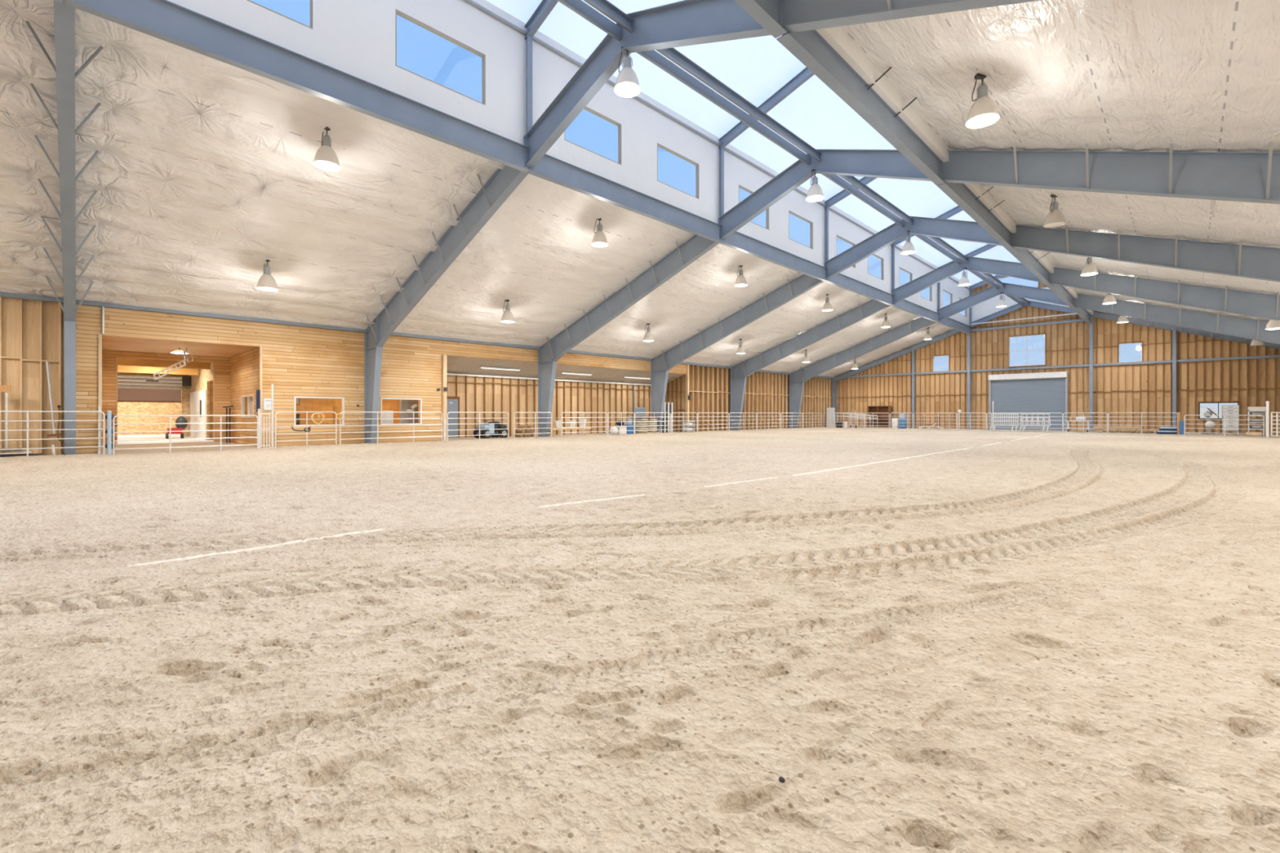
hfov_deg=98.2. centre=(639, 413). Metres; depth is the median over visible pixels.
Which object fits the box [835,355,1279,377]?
beam
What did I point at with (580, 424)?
bucket
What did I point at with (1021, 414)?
bench
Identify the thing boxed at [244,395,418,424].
wall
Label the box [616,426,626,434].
storage bin
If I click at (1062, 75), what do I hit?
ceiling
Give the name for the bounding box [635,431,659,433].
pallet
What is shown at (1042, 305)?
frame
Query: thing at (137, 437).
floor
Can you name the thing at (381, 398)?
window
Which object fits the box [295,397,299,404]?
framed picture
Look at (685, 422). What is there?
shelf unit
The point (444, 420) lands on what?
post
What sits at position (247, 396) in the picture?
window
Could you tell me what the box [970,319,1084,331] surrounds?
beam
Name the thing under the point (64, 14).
frame
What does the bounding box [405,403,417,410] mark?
desk lamp
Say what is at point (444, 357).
trim
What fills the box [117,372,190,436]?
wall
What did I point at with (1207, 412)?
stand
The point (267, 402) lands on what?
notice
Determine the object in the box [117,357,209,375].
ceiling
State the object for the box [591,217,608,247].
lamp
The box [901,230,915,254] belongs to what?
lamp
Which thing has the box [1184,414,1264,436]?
gate
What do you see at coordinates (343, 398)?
window
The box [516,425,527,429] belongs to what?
log
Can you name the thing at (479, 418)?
fence panel
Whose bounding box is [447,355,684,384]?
ceiling
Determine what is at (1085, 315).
beam
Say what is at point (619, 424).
pad
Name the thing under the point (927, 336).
lamp
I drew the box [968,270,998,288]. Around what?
channel
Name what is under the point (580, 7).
channel
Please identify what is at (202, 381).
wall
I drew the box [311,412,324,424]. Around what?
rope
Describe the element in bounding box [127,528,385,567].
chalk line
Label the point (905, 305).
beam
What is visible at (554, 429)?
bench
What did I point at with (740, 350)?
lamp
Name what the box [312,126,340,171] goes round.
lamp
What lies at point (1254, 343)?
lamp
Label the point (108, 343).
ceiling
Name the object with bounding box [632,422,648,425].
bag
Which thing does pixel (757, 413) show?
fence panel
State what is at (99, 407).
post
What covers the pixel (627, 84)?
lamp
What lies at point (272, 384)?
post
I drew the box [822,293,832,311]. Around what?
lamp
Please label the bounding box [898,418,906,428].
drum
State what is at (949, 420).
fence panel
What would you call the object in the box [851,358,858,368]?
lamp
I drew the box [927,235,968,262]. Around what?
channel
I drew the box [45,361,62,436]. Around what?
rake
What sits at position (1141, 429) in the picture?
fence panel
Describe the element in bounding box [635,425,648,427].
bag
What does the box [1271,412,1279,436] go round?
gate
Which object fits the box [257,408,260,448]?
post
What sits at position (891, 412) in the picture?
fence panel
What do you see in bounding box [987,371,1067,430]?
door
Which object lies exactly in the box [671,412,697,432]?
fence panel
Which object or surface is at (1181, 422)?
board
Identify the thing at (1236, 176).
frame
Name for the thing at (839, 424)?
tub
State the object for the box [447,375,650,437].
wall
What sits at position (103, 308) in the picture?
conduit
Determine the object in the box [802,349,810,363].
lamp
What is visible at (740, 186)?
window
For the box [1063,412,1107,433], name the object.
fence panel
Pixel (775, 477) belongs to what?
chalk line
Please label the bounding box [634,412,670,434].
fence panel
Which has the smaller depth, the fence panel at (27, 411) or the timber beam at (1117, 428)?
the fence panel at (27, 411)
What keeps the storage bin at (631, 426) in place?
on the floor at (1058, 642)
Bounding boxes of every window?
[241,394,253,417]
[247,0,312,28]
[293,395,344,426]
[380,397,422,424]
[395,8,485,105]
[564,106,621,164]
[657,142,698,199]
[738,184,768,230]
[788,209,813,248]
[836,235,855,267]
[867,253,884,280]
[899,266,912,280]
[920,285,932,302]
[933,355,948,371]
[942,288,952,306]
[1008,333,1044,366]
[1118,342,1142,362]
[1199,402,1239,418]
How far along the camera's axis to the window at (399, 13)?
14.22 m
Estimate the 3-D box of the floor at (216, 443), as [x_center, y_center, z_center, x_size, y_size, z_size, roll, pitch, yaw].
[-13.579,1.465,28.749,3.900,0.270,40.500,0,0,45]
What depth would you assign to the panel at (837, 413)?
52.29 m
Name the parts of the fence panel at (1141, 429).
rail, rail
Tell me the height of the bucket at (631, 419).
0.588 m
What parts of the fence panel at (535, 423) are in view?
rail, rail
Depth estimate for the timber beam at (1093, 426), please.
38.88 m
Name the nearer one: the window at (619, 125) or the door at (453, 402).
the window at (619, 125)
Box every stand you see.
[0,385,11,454]
[222,405,233,443]
[1200,406,1218,434]
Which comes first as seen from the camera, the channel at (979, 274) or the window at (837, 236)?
the window at (837, 236)
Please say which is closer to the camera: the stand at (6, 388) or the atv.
the stand at (6, 388)
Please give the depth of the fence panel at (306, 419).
21.51 m
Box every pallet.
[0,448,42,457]
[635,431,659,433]
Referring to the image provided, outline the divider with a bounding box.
[400,399,417,423]
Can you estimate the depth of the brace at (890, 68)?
12.51 m
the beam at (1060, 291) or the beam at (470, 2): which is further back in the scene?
the beam at (1060, 291)
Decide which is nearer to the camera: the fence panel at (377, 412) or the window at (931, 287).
the fence panel at (377, 412)
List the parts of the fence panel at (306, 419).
rail, rail, rail, rail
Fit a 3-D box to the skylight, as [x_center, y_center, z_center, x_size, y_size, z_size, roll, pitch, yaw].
[7.729,-11.736,24.082,4.250,1.398,63.740,0,0,45]
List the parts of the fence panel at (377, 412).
rail, rail, rail, rail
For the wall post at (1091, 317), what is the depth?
42.12 m
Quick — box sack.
[609,426,617,435]
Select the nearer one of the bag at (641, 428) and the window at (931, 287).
the bag at (641, 428)
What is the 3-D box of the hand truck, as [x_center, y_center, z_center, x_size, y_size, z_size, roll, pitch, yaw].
[19.658,0.470,51.159,0.542,1.659,0.380,0,0,45]
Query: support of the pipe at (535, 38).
attached to the wall at (357, 38)
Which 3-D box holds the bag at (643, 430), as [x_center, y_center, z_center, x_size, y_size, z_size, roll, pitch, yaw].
[0.006,1.105,36.077,0.946,0.145,0.850,0,0,45]
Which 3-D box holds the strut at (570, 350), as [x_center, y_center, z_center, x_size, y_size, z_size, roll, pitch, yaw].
[-2.350,-3.658,34.195,0.145,0.175,9.100,0,0,45]
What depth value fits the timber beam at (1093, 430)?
39.54 m
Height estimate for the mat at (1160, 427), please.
0.100 m
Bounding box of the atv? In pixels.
[473,419,507,438]
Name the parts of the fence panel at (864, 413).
rail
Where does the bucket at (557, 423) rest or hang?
on the bench at (554, 429)
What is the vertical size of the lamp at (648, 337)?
1.025 m
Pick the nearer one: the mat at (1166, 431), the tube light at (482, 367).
the tube light at (482, 367)
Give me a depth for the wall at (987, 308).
46.93 m
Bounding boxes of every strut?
[0,291,63,302]
[75,299,368,333]
[390,332,541,350]
[566,349,653,360]
[678,361,732,368]
[732,366,791,374]
[813,375,834,378]
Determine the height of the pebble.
0.018 m
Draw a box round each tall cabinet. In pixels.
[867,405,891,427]
[1222,404,1239,435]
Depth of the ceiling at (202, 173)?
16.97 m
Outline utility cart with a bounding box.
[1066,421,1089,431]
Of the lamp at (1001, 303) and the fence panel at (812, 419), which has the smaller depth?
the lamp at (1001, 303)
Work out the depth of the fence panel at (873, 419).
48.64 m
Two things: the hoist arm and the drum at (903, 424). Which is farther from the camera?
the drum at (903, 424)
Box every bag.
[632,418,648,420]
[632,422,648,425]
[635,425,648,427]
[635,427,648,430]
[635,429,648,431]
[645,422,657,425]
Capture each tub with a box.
[835,422,842,427]
[842,421,847,427]
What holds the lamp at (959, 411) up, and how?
on the floor at (1058, 642)
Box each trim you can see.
[98,333,262,453]
[115,356,214,444]
[441,354,447,440]
[447,373,650,386]
[684,364,688,427]
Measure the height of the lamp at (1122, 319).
1.025 m
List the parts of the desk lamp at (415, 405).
lamp shade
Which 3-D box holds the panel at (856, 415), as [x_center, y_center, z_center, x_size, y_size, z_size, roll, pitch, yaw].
[20.718,0.710,52.164,1.946,1.301,0.043,0,0,41]
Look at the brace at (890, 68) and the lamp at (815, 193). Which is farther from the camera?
the lamp at (815, 193)
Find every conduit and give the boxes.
[102,306,104,333]
[971,312,1076,324]
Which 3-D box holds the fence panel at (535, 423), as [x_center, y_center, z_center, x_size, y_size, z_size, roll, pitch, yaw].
[-5.562,0.634,28.979,0.042,1.451,2.362,0,0,45]
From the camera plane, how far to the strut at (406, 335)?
27.59 m
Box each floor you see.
[0,426,1279,852]
[102,433,229,445]
[102,442,241,448]
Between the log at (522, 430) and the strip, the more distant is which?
the log at (522, 430)
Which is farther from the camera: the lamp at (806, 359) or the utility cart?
the lamp at (806, 359)
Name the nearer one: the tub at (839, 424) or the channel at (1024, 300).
the channel at (1024, 300)
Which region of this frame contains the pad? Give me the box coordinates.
[616,420,624,426]
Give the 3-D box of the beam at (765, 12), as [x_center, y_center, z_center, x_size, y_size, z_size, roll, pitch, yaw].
[-0.631,-7.195,6.826,0.240,0.650,9.100,0,0,45]
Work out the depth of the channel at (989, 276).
36.79 m
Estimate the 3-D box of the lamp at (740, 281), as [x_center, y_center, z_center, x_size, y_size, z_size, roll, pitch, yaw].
[4.911,-6.717,26.971,0.620,1.025,0.620,0,0,-24]
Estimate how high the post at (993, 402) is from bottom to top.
2.319 m
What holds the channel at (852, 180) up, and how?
attached to the frame at (1236, 176)
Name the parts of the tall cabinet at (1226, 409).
drawer, drawer, drawer, drawer, drawer, drawer, drawer, drawer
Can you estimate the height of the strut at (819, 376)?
0.175 m
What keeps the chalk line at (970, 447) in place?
on the floor at (1058, 642)
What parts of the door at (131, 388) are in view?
motor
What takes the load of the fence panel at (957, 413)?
on the floor at (1058, 642)
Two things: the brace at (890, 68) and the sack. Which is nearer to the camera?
the brace at (890, 68)
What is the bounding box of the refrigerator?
[382,410,393,423]
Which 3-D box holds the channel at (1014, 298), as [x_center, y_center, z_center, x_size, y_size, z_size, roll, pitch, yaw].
[28.263,-8.910,42.183,0.100,0.260,8.590,0,0,45]
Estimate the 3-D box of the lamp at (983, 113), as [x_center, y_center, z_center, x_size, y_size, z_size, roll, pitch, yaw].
[7.294,-6.713,11.821,0.620,1.025,0.620,0,0,-1]
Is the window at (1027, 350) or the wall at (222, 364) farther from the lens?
the window at (1027, 350)
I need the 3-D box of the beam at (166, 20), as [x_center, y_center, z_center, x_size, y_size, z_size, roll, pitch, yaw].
[-6.372,-7.195,12.483,0.200,0.650,9.100,0,0,45]
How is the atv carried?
on the floor at (1058, 642)
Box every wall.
[0,296,833,455]
[102,350,230,444]
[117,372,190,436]
[117,401,181,435]
[167,0,969,325]
[190,362,213,439]
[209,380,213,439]
[230,346,258,446]
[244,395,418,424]
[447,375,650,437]
[665,374,684,431]
[815,26,1093,315]
[836,275,1279,434]
[971,287,1070,322]
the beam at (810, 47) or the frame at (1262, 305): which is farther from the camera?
the frame at (1262, 305)
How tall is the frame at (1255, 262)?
13.683 m
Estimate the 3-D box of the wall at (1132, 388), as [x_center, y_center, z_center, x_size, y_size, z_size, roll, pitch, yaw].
[31.634,-5.430,45.319,32.960,14.060,0.230,0,0,45]
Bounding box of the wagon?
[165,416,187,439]
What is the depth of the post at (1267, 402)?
30.83 m
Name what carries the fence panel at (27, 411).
on the floor at (1058, 642)
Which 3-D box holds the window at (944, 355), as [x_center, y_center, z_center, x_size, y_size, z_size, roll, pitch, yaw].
[27.075,-4.520,49.860,1.310,1.400,0.140,0,0,45]
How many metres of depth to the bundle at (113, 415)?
18.40 m
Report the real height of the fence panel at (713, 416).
1.451 m
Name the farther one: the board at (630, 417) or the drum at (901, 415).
the drum at (901, 415)
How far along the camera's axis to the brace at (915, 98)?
13.67 m
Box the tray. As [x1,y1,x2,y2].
[166,427,182,434]
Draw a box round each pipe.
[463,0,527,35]
[532,35,720,146]
[724,146,826,207]
[828,207,893,244]
[894,245,936,269]
[949,276,970,289]
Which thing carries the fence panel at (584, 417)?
on the floor at (1058, 642)
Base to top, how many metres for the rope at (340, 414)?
0.311 m
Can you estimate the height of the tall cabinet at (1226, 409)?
1.850 m
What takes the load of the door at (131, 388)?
in the wall at (185, 392)
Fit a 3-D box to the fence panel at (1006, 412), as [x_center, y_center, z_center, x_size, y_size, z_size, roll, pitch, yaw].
[28.280,0.634,40.924,4.692,1.451,0.042,0,0,45]
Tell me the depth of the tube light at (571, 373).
34.41 m
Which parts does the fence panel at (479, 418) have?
rail, rail, rail, rail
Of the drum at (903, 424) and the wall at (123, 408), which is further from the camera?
the drum at (903, 424)
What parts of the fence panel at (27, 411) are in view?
rail, rail, rail, rail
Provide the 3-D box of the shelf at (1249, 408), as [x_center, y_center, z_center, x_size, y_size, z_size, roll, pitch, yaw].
[36.873,0.440,33.153,0.720,1.720,0.510,0,0,45]
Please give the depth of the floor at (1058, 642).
3.12 m
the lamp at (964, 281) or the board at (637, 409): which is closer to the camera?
the lamp at (964, 281)
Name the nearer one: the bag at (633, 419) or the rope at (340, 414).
the rope at (340, 414)
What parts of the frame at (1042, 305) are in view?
clerestory post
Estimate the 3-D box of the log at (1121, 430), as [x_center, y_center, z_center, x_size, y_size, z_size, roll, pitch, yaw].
[33.691,1.190,38.330,0.180,0.200,0.811,0,0,-38]
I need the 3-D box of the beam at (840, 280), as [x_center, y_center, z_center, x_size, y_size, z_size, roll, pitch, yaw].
[12.882,-7.195,32.026,0.200,0.650,9.110,0,0,45]
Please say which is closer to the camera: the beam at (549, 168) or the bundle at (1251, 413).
the beam at (549, 168)
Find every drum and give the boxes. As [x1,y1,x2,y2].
[891,417,898,428]
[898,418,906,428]
[899,413,905,418]
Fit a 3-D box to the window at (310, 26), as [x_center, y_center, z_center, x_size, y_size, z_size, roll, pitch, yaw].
[-7.915,-8.945,11.131,0.150,1.350,2.370,0,0,45]
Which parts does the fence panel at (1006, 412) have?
rail, rail, rail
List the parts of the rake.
handle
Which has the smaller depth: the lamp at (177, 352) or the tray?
the lamp at (177, 352)
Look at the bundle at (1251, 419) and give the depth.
33.03 m
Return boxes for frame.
[25,0,103,454]
[364,0,1039,443]
[537,66,1279,436]
[650,176,1279,432]
[730,205,1279,430]
[789,244,1279,428]
[832,275,1279,426]
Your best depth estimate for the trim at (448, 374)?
33.22 m
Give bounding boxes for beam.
[66,0,529,172]
[527,153,723,243]
[720,231,827,281]
[733,0,786,38]
[776,29,944,185]
[825,273,893,306]
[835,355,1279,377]
[892,299,940,322]
[936,182,1013,248]
[937,317,971,334]
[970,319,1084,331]
[1006,247,1051,285]
[1046,284,1075,308]
[1071,306,1091,324]
[1093,426,1141,428]
[1093,430,1155,432]
[1096,428,1146,430]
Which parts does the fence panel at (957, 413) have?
rail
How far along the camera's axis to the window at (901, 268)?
37.81 m
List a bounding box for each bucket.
[554,417,562,427]
[568,418,575,426]
[577,414,586,426]
[626,415,632,424]
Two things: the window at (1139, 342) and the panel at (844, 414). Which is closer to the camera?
the window at (1139, 342)
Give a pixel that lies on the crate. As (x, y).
(1246, 432)
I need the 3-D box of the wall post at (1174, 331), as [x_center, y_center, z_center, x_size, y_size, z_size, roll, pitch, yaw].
[37.603,-2.248,39.038,0.200,7.297,0.256,0,0,45]
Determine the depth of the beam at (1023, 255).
26.30 m
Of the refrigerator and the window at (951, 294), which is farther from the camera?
the window at (951, 294)
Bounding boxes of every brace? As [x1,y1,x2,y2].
[866,66,892,89]
[893,97,916,117]
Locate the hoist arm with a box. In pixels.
[146,347,193,382]
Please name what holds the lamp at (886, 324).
hanging from the ceiling at (202, 173)
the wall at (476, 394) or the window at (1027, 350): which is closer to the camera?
the wall at (476, 394)
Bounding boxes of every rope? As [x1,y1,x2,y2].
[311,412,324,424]
[335,413,343,420]
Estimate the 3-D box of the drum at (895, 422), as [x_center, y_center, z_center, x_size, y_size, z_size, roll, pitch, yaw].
[22.893,0.850,49.741,0.612,0.900,0.606,0,0,45]
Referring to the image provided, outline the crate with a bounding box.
[1246,431,1262,435]
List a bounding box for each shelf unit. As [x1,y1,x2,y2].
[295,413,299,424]
[682,421,694,432]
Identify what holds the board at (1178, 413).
on the floor at (1058, 642)
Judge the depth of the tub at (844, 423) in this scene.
51.38 m
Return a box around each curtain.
[117,388,181,401]
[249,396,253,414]
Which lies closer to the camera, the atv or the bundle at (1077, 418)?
the atv
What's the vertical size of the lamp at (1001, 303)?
1.025 m
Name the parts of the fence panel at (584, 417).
rail, rail, rail, rail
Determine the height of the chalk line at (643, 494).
0.020 m
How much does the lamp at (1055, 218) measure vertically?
1.025 m
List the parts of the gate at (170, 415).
rail, rail, rail, rail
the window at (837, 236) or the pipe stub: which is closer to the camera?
the pipe stub
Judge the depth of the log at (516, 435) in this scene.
30.60 m
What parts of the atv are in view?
panel, seat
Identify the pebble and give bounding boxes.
[778,776,785,782]
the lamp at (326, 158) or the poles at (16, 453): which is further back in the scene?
the poles at (16, 453)
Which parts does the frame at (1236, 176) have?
clerestory post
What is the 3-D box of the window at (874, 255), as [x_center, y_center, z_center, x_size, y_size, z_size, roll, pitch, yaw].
[14.227,-8.945,33.606,0.150,1.350,2.370,0,0,45]
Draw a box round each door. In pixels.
[117,373,191,402]
[190,389,206,439]
[447,396,459,437]
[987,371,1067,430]
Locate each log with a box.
[513,432,524,436]
[515,428,525,432]
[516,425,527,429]
[1102,429,1118,431]
[1120,429,1135,432]
[1137,430,1153,432]
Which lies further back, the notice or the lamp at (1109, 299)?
the lamp at (1109, 299)
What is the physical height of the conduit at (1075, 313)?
0.100 m
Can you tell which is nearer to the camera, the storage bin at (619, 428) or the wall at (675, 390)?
the storage bin at (619, 428)
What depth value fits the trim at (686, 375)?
40.13 m
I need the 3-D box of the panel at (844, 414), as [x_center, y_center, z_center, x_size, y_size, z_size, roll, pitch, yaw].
[20.165,0.679,52.315,1.946,1.361,0.043,0,0,41]
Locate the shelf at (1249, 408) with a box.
[1247,406,1266,435]
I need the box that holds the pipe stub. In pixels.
[51,444,55,455]
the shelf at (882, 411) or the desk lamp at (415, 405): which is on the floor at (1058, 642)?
the shelf at (882, 411)
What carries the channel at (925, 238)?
attached to the frame at (1255, 262)
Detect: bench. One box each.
[549,427,591,436]
[921,414,940,428]
[990,413,1018,431]
[1019,413,1050,431]
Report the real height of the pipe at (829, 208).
0.100 m
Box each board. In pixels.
[630,417,659,417]
[635,407,645,430]
[1177,412,1180,435]
[1179,420,1184,434]
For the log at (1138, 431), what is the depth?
37.62 m
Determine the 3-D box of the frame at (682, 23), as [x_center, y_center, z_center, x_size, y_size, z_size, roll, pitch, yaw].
[-0.301,-5.489,12.916,32.878,13.683,1.043,0,0,45]
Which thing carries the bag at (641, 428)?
on the bag at (643, 430)
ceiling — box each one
[0,0,954,377]
[102,335,257,357]
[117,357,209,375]
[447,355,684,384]
[840,0,1279,322]
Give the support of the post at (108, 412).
on the floor at (1058, 642)
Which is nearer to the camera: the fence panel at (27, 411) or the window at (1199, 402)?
the fence panel at (27, 411)
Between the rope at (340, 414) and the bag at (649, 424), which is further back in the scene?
the bag at (649, 424)
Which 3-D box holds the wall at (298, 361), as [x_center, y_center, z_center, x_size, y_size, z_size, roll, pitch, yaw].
[-2.600,-1.060,34.217,0.270,5.320,63.900,0,0,45]
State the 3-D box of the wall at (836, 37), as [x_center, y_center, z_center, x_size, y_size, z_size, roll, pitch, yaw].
[12.200,-9.313,19.636,0.140,3.626,64.100,0,0,45]
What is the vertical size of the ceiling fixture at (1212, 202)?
0.680 m
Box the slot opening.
[200,400,201,417]
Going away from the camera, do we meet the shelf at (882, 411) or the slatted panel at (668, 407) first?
the slatted panel at (668, 407)
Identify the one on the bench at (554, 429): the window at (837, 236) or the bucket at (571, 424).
the bucket at (571, 424)
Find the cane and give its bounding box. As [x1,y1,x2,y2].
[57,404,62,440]
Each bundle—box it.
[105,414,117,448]
[1075,417,1085,420]
[1249,412,1263,415]
[1249,425,1262,428]
[1250,418,1262,422]
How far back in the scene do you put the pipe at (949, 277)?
45.20 m
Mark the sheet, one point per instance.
(829, 411)
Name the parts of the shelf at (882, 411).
panel, panel, panel, panel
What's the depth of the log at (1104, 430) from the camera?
38.87 m
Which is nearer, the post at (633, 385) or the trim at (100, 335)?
the trim at (100, 335)
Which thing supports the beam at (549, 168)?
attached to the frame at (682, 23)
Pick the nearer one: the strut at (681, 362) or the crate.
the crate
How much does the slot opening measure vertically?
0.850 m
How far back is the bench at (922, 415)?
47.98 m
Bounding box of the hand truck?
[849,409,857,427]
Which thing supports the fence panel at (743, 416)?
on the floor at (1058, 642)
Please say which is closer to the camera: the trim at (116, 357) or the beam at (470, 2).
the beam at (470, 2)
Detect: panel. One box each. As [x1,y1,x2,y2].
[0,410,105,456]
[275,411,337,447]
[339,411,442,444]
[447,412,508,441]
[514,412,551,438]
[561,412,607,435]
[607,412,634,435]
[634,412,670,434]
[661,402,672,432]
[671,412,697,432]
[697,412,728,431]
[728,412,756,431]
[756,413,781,430]
[781,413,802,426]
[802,413,822,427]
[822,413,864,426]
[831,412,851,426]
[837,413,857,427]
[844,413,864,427]
[852,414,871,427]
[864,413,889,428]
[913,413,956,430]
[957,413,986,430]
[986,412,1062,432]
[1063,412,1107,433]
[1107,412,1177,433]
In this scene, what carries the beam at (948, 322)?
attached to the frame at (1246, 328)
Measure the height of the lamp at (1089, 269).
1.025 m
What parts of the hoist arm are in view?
plate, drop arm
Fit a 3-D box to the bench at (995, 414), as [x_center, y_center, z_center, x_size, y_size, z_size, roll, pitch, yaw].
[27.949,0.636,42.584,1.851,1.343,0.180,0,0,45]
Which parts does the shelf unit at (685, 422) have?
panel, panel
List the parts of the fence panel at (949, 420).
rail, rail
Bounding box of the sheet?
[826,407,835,426]
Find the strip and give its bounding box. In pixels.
[256,390,260,411]
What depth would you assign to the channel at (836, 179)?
22.81 m
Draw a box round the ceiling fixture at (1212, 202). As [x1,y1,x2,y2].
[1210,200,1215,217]
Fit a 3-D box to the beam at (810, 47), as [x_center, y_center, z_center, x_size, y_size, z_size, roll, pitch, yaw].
[5.787,-7.195,13.341,0.240,0.650,9.110,0,0,45]
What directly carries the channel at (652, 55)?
attached to the frame at (682, 23)
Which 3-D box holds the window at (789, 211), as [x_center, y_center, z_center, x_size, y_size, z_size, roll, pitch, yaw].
[7.813,-8.945,27.095,0.150,1.350,2.370,0,0,45]
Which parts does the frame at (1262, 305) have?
clerestory post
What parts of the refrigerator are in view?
door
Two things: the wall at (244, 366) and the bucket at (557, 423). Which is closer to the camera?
the wall at (244, 366)
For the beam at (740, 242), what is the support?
attached to the frame at (1236, 176)
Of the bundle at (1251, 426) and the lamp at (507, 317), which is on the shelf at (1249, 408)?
the bundle at (1251, 426)
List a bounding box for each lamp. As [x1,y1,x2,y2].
[170,347,186,354]
[256,259,278,291]
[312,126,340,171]
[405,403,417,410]
[500,299,515,323]
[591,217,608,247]
[613,45,640,97]
[643,323,653,342]
[734,265,747,286]
[736,338,745,354]
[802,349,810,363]
[805,168,824,201]
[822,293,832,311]
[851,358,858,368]
[881,313,890,328]
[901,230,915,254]
[924,327,932,339]
[957,409,961,430]
[958,267,970,286]
[965,73,999,128]
[995,292,1006,307]
[1043,194,1066,227]
[1080,257,1097,275]
[1102,293,1116,304]
[1116,315,1128,323]
[1249,339,1264,346]
[1264,320,1279,329]
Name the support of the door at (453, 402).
in the wall at (476, 394)
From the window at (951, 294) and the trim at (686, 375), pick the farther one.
the window at (951, 294)
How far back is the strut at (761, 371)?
48.17 m
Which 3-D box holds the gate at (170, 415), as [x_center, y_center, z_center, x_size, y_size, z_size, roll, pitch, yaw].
[-15.388,0.700,19.006,0.042,1.321,3.882,0,0,45]
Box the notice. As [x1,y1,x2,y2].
[263,398,271,409]
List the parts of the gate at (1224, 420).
rail, rail, rail, rail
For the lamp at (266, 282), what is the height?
1.025 m
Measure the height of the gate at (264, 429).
1.340 m
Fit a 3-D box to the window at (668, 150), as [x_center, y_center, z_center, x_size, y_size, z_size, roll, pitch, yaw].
[1.391,-8.945,20.577,0.150,1.350,2.370,0,0,45]
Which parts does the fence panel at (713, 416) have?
rail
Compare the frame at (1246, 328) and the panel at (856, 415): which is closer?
the frame at (1246, 328)
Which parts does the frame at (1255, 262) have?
clerestory post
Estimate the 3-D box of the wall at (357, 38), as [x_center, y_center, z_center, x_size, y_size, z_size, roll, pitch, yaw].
[6.244,-9.313,25.503,0.140,3.626,64.100,0,0,45]
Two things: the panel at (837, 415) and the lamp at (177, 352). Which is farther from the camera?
the panel at (837, 415)
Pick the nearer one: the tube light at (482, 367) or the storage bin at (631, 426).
the tube light at (482, 367)
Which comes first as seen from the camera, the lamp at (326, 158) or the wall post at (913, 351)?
the lamp at (326, 158)
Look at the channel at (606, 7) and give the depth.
12.33 m
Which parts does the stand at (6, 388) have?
post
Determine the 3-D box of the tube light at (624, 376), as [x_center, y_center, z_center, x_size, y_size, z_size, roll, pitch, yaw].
[-0.162,-2.490,38.307,0.100,0.102,2.550,0,0,45]
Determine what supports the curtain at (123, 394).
hanging from the door at (131, 388)
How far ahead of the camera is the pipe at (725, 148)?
24.16 m
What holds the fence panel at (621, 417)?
on the floor at (1058, 642)
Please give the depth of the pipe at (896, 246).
38.58 m
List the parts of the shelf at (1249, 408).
panel, panel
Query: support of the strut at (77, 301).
attached to the frame at (64, 14)
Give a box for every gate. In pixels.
[112,414,257,454]
[260,412,270,448]
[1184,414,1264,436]
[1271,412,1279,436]
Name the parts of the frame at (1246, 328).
clerestory post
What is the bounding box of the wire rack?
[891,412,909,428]
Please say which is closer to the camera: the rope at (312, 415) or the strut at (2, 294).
the strut at (2, 294)
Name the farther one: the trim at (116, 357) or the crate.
the crate
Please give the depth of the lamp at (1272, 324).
26.88 m
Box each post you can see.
[97,406,101,454]
[106,410,111,454]
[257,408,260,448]
[271,383,273,447]
[444,419,445,441]
[633,385,635,413]
[911,350,915,427]
[967,333,970,429]
[992,401,993,430]
[1089,315,1093,431]
[1172,329,1176,426]
[1265,400,1270,437]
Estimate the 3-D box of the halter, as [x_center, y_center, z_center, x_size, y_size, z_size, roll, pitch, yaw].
[-13.054,0.589,21.374,0.038,0.234,0.670,0,0,45]
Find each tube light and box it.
[480,366,520,370]
[560,372,591,375]
[623,376,650,379]
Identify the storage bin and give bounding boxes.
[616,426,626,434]
[622,424,633,434]
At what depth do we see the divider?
26.50 m
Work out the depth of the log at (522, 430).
30.68 m
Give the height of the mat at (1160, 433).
0.100 m
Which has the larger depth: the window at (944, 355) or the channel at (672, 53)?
the window at (944, 355)
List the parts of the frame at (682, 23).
clerestory post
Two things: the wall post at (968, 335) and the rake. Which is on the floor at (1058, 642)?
the wall post at (968, 335)
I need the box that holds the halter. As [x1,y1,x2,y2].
[291,426,311,431]
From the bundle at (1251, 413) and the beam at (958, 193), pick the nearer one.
the beam at (958, 193)
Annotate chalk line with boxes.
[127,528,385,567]
[537,493,644,507]
[702,476,777,487]
[792,447,973,475]
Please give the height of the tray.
0.300 m
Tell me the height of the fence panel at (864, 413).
1.451 m
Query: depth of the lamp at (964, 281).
32.32 m
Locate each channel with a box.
[557,0,622,40]
[583,0,634,32]
[636,49,810,164]
[656,47,821,161]
[822,173,904,226]
[838,174,913,225]
[913,234,960,264]
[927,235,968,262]
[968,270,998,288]
[979,271,1004,288]
[1004,293,1024,306]
[1015,296,1030,305]
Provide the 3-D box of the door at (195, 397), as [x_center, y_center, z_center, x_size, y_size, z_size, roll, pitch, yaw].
[-23.356,0.040,29.299,5.400,2.480,0.040,0,0,45]
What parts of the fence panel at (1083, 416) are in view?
rail, rail, rail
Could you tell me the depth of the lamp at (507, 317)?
24.70 m
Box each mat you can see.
[1155,431,1177,434]
[1157,430,1177,432]
[1159,428,1177,431]
[1160,426,1177,428]
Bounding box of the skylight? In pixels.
[486,0,1020,285]
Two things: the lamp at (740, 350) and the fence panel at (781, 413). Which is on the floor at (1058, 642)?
the fence panel at (781, 413)

